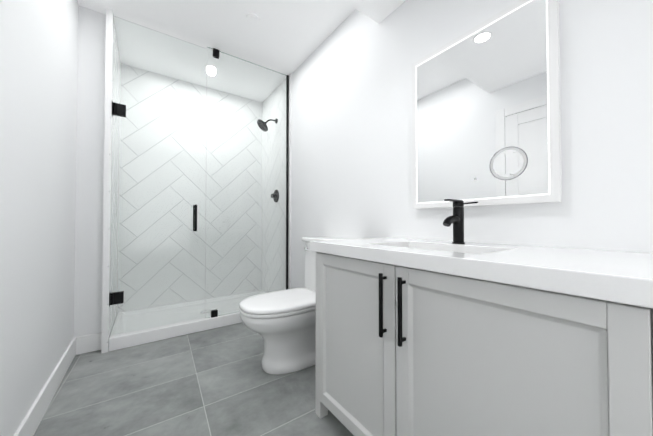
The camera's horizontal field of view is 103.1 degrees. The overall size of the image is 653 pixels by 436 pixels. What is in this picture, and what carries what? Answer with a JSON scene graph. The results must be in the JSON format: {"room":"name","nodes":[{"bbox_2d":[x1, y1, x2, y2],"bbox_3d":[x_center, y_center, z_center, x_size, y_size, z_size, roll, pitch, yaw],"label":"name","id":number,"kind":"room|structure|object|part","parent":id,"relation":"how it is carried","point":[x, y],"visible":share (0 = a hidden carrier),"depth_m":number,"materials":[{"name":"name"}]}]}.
{"room":"bathroom","nodes":[
{"label":"bathroom","id":0,"kind":"room"},
{"bbox_2d":[0,0,78,435],"bbox_3d":[-1.201,-0.316,0.904,0.100,2.600,4.080,1,-1,-35],"label":"wall","id":1,"kind":"structure","parent":0,"point":[38,85],"depth_m":1.21,"materials":[{"name":"paint"}]},
{"bbox_2d":[13,337,75,435],"bbox_3d":[-0.945,0.915,0.618,0.014,0.130,3.150,1,-1,-35],"label":"baseboard","id":2,"kind":"structure","parent":1,"relation":"attached to","point":[30,423],"depth_m":1.33,"materials":[{"name":"paint"}]},
{"bbox_2d":[74,5,105,336],"bbox_3d":[-1.986,-0.294,2.277,0.195,2.600,0.730,1,-1,-35],"label":"wall","id":3,"kind":"structure","parent":0,"point":[89,178],"depth_m":1.97,"materials":[{"name":"paint"}]},
{"bbox_2d":[76,332,101,354],"bbox_3d":[-1.778,0.936,1.948,0.151,0.130,0.014,1,-1,-35],"label":"baseboard","id":4,"kind":"structure","parent":3,"relation":"attached to","point":[88,343],"depth_m":1.94,"materials":[{"name":"paint"}]},
{"bbox_2d":[101,8,120,353],"bbox_3d":[-1.885,-0.294,2.286,0.040,2.600,0.810,1,-1,-35],"label":"door frame","id":5,"kind":"structure","parent":3,"relation":"attached to","point":[111,137],"depth_m":1.98,"materials":[{"name":"paint"}]},
{"bbox_2d":[34,322,353,435],"bbox_3d":[-0.457,1.042,1.405,1.920,0.100,4.080,1,-1,-35],"label":"floor","id":6,"kind":"structure","parent":0,"point":[219,381],"depth_m":1.47,"materials":[{"name":"tile"}]},
{"bbox_2d":[109,18,288,350],"bbox_3d":[-1.246,-0.286,2.720,1.504,2.599,0.834,1,-1,-35],"label":"shower","id":7,"kind":"object","parent":6,"relation":"on","point":[136,327],"visible":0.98,"depth_m":2.40,"materials":[{"name":"white glass"}]},
{"bbox_3d":[-1.378,-0.338,2.185,0.662,2.464,0.010,1,-1,-35],"label":"glass door","id":8,"kind":"part","parent":7,"relation":"part of","materials":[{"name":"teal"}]},
{"bbox_2d":[109,290,265,350],"bbox_3d":[-1.253,0.961,2.710,1.503,0.104,0.809,1,-1,-35],"label":"tray","id":9,"kind":"object","parent":7,"relation":"on","point":[162,330],"depth_m":2.43,"materials":[{"name":"white ceramic"}]},
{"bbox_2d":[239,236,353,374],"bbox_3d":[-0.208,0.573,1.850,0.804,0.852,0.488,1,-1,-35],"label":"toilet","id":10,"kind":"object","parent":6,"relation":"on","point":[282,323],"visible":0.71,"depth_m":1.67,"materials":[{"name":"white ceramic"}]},
{"bbox_3d":[-0.301,0.587,1.784,0.574,0.022,0.425,1,-1,-35],"label":"seat","id":11,"kind":"part","parent":10,"relation":"part of","materials":[{"name":"white plastic"}]},
{"bbox_3d":[-0.301,0.555,1.784,0.572,0.038,0.422,1,-1,-35],"label":"lid","id":12,"kind":"part","parent":10,"relation":"part of","materials":[{"name":"white plastic"}]},
{"bbox_3d":[-0.296,0.799,1.784,0.579,0.398,0.423,1,-1,-35],"label":"bowl","id":13,"kind":"part","parent":10,"relation":"part of","materials":[{"name":"white ceramic"}]},
{"bbox_3d":[0.032,0.402,2.021,0.211,0.430,0.464,1,-1,-35],"label":"tank","id":14,"kind":"part","parent":10,"relation":"part of","materials":[{"name":"white ceramic"}]},
{"bbox_3d":[0.026,0.168,2.021,0.232,0.036,0.488,1,-1,-35],"label":"tank lid","id":15,"kind":"part","parent":10,"relation":"part of","materials":[{"name":"white ceramic"}]},
{"bbox_2d":[309,247,652,435],"bbox_3d":[0.623,0.570,0.832,0.616,0.825,1.590,1,-1,-35],"label":"bathroom vanity","id":16,"kind":"object","parent":6,"relation":"on","point":[457,336],"depth_m":0.70,"materials":[{"name":"white paint"}]},
{"bbox_2d":[309,237,652,298],"bbox_3d":[0.622,0.133,0.852,0.604,0.050,1.612,1,-1,-35],"label":"countertop","id":17,"kind":"structure","parent":16,"relation":"on","point":[611,272],"depth_m":0.69,"materials":[{"name":"white stone"}]},
{"bbox_2d":[443,199,477,242],"bbox_3d":[0.581,0.014,1.131,0.139,0.197,0.112,1,-1,-35],"label":"faucet","id":18,"kind":"object","parent":17,"relation":"on","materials":[{"name":"black metal"}]},
{"bbox_2d":[77,0,354,101],"bbox_3d":[-0.457,-1.657,1.448,1.920,0.100,4.080,1,-1,-35],"label":"ceiling","id":19,"kind":"structure","parent":0,"point":[287,37],"depth_m":2.26,"materials":[{"name":"paint"}]},
{"bbox_2d":[205,65,217,71],"bbox_3d":[-1.215,-1.584,2.736,0.124,0.003,0.124,1,-1,-35],"label":"recessed light","id":20,"kind":"object","parent":19,"relation":"in","point":[214,69],"visible":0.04,"depth_m":2.73,"materials":[{"name":"paint"}]},
{"bbox_2d":[247,13,259,22],"bbox_3d":[-0.582,-1.589,2.061,0.100,0.016,0.100,1,-1,-35],"label":"smoke detector","id":21,"kind":"object","parent":19,"relation":"attached to","point":[253,18],"visible":1,"depth_m":2.05,"materials":[{"name":"paint"}]},
{"bbox_2d":[342,0,405,22],"bbox_3d":[0.157,-1.488,0.572,1.720,0.264,1.745,1,-1,-35],"label":"ceiling","id":22,"kind":"structure","parent":0,"point":[378,11],"depth_m":1.64,"materials":[{"name":"paint"}]},
{"bbox_2d":[291,0,652,288],"bbox_3d":[0.288,-0.299,1.949,0.100,2.600,4.080,1,-1,-35],"label":"wall","id":23,"kind":"structure","parent":0,"point":[351,125],"depth_m":1.38,"materials":[{"name":"paint"}]},
{"bbox_2d":[262,74,290,292],"bbox_3d":[-0.627,-0.280,3.157,0.010,2.600,0.830,1,-1,-35],"label":"wall tile","id":24,"kind":"structure","parent":23,"relation":"attached to","point":[278,152],"depth_m":3.13,"materials":[{"name":"white tile"}]},
{"bbox_2d":[412,0,561,208],"bbox_3d":[0.697,-0.483,1.250,0.036,0.845,0.650,1,-1,-35],"label":"mirror","id":25,"kind":"object","parent":23,"relation":"attached to","point":[486,112],"visible":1,"depth_m":1.16,"materials":[{"name":"clear glass"}]},
{"bbox_3d":[-1.600,-0.281,3.055,1.720,2.600,0.100,1,-1,-35],"label":"wall","id":26,"kind":"structure","parent":0,"visible":0},
{"bbox_2d":[118,63,261,311],"bbox_3d":[-1.489,-0.311,3.066,1.525,2.540,0.010,1,-1,-35],"label":"wall tile","id":27,"kind":"structure","parent":26,"relation":"attached to","point":[214,288],"depth_m":2.97,"materials":[{"name":"white tile"}]}
]}

